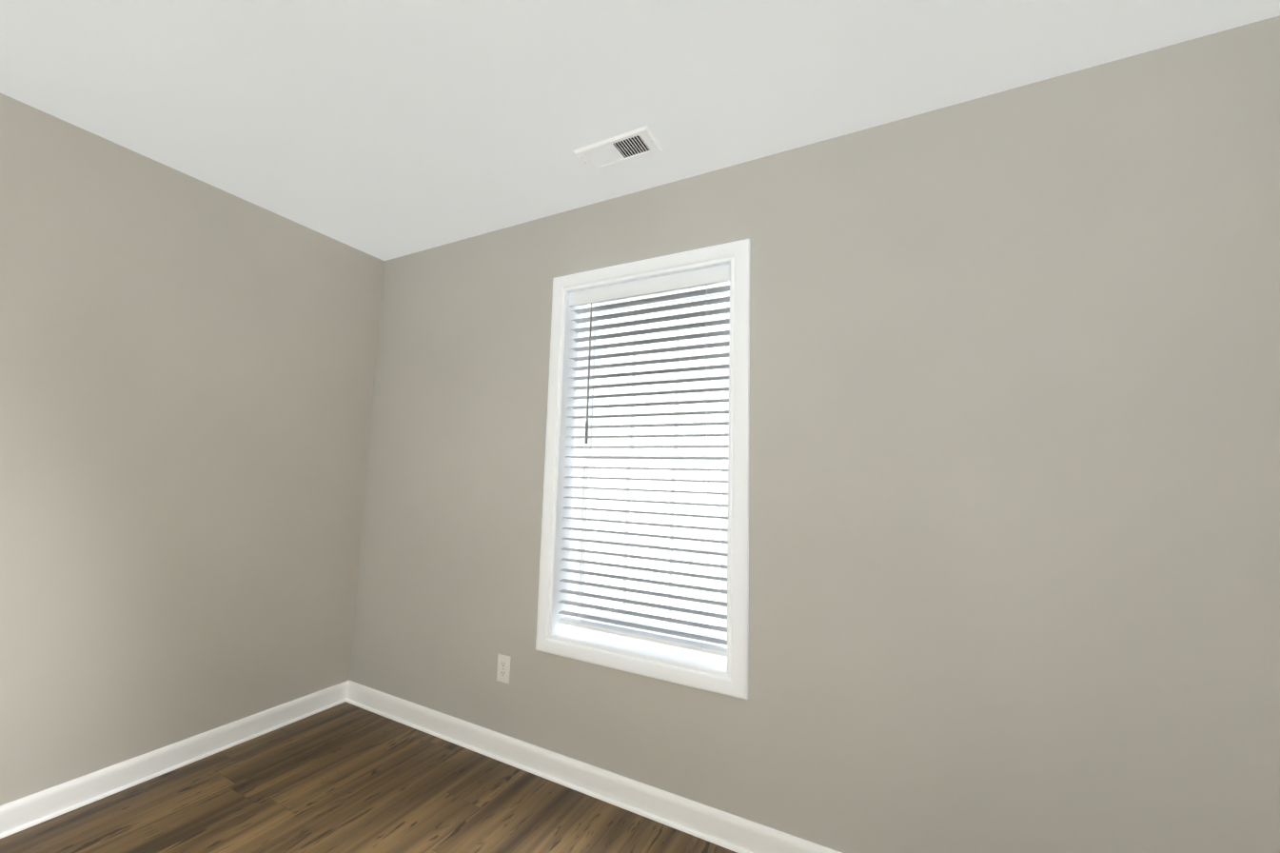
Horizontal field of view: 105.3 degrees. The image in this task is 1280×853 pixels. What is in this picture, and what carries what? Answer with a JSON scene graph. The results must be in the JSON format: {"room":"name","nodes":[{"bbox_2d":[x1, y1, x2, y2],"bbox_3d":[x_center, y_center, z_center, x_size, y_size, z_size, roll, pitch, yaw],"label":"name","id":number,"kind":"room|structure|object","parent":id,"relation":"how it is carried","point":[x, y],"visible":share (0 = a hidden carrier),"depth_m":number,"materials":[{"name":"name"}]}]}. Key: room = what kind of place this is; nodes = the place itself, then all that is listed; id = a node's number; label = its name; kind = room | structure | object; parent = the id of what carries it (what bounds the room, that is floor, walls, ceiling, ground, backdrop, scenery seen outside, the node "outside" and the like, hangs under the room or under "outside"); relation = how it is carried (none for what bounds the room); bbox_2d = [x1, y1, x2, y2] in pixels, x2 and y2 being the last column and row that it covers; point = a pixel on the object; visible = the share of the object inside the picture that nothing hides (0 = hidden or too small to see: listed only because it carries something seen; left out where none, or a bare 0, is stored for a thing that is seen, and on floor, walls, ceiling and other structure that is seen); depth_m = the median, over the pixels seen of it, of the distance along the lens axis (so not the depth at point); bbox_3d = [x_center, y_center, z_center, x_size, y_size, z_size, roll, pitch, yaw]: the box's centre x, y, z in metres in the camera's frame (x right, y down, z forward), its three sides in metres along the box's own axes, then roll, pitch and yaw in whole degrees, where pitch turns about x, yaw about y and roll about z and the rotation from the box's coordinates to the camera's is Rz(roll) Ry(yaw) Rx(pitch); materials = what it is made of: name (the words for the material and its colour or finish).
{"room":"empty bedroom","nodes":[
{"label":"empty bedroom","id":0,"kind":"room"},
{"bbox_2d":[0,92,384,805],"bbox_3d":[-2.290,0.089,1.450,0.160,2.440,3.000,-1,-7,27],"label":"wall","id":1,"kind":"structure","parent":0,"point":[187,372],"depth_m":1.97,"materials":[{"name":"beige paint"}]},
{"bbox_2d":[0,681,346,838],"bbox_3d":[-2.241,1.253,1.287,0.025,0.096,2.940,-1,-7,27],"label":"baseboard","id":2,"kind":"structure","parent":1,"relation":"attached to","point":[18,815],"depth_m":1.92,"materials":[{"name":"white wood"}]},
{"bbox_2d":[0,701,737,852],"bbox_3d":[-0.566,1.307,0.411,4.120,0.100,3.320,-1,-7,27],"label":"floor","id":3,"kind":"structure","parent":0,"point":[344,777],"depth_m":1.77,"materials":[{"name":"brown wood"}]},
{"bbox_2d":[0,0,1279,260],"bbox_3d":[-0.496,-1.229,0.674,4.120,0.120,3.320,-1,-7,27],"label":"ceiling","id":4,"kind":"structure","parent":0,"point":[384,129],"depth_m":1.52,"materials":[{"name":"white paint"}]},
{"bbox_2d":[572,125,662,172],"bbox_3d":[-0.084,-1.030,1.832,0.310,0.015,0.138,-1,-7,27],"label":"ceiling vent","id":5,"kind":"object","parent":4,"relation":"in","point":[632,145],"visible":0.96,"depth_m":1.82,"materials":[{"name":"white metal"}]},
{"bbox_2d":[349,15,1279,852],"bbox_3d":[0.193,0.208,1.937,4.120,2.440,0.160,-1,-7,27],"label":"wall","id":6,"kind":"structure","parent":0,"point":[1014,523],"depth_m":1.47,"materials":[{"name":"beige paint"}]},
{"bbox_2d":[496,653,511,683],"bbox_3d":[-0.602,1.068,2.153,0.070,0.114,0.007,-1,-7,27],"label":"outlet","id":7,"kind":"object","parent":6,"relation":"attached to","point":[503,669],"visible":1,"depth_m":2.15,"materials":[{"name":"white plastic"}]},
{"bbox_2d":[342,680,841,852],"bbox_3d":[0.118,1.364,1.735,3.800,0.096,0.024,-1,-7,27],"label":"baseboard","id":8,"kind":"structure","parent":6,"relation":"attached to","point":[732,832],"depth_m":1.88,"materials":[{"name":"white wood"}]},
{"bbox_2d":[552,262,729,670],"bbox_3d":[0.014,0.130,2.008,0.797,1.530,0.105,-1,-7,27],"label":"liner","id":9,"kind":"object","parent":6,"relation":"attached to","point":[560,629],"visible":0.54,"depth_m":2.14,"materials":[{"name":"white wood"}]},
{"bbox_2d":[566,281,729,660],"bbox_3d":[0.047,0.138,2.073,0.797,1.530,0.058,-1,-7,27],"label":"window","id":10,"kind":"structure","parent":9,"relation":"attached to","point":[578,502],"depth_m":2.08,"materials":[{"name":"white plastic"}]},
{"bbox_2d":[535,238,750,699],"bbox_3d":[-0.015,0.124,1.952,0.908,1.641,0.021,-1,-7,27],"label":"window frame","id":11,"kind":"structure","parent":6,"relation":"in","point":[732,680],"depth_m":1.84,"materials":[{"name":"white wood"}]},
{"bbox_2d":[557,263,729,656],"bbox_3d":[0.011,0.110,2.003,0.759,1.456,0.070,-1,-7,27],"label":"window blinds","id":12,"kind":"object","parent":11,"relation":"attached to","point":[712,275],"visible":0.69,"depth_m":1.99,"materials":[{"name":"white plastic"}]},
{"label":"outside","id":13,"kind":"structure","parent":0,"visible":0},
{"bbox_2d":[583,294,726,636],"bbox_3d":[0.725,-0.201,2.989,8.800,5.500,0.020,-1,-7,27],"label":"window glass","id":14,"kind":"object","parent":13,"point":[654,518],"depth_m":3.23,"materials":[{"name":"white"}]}
]}

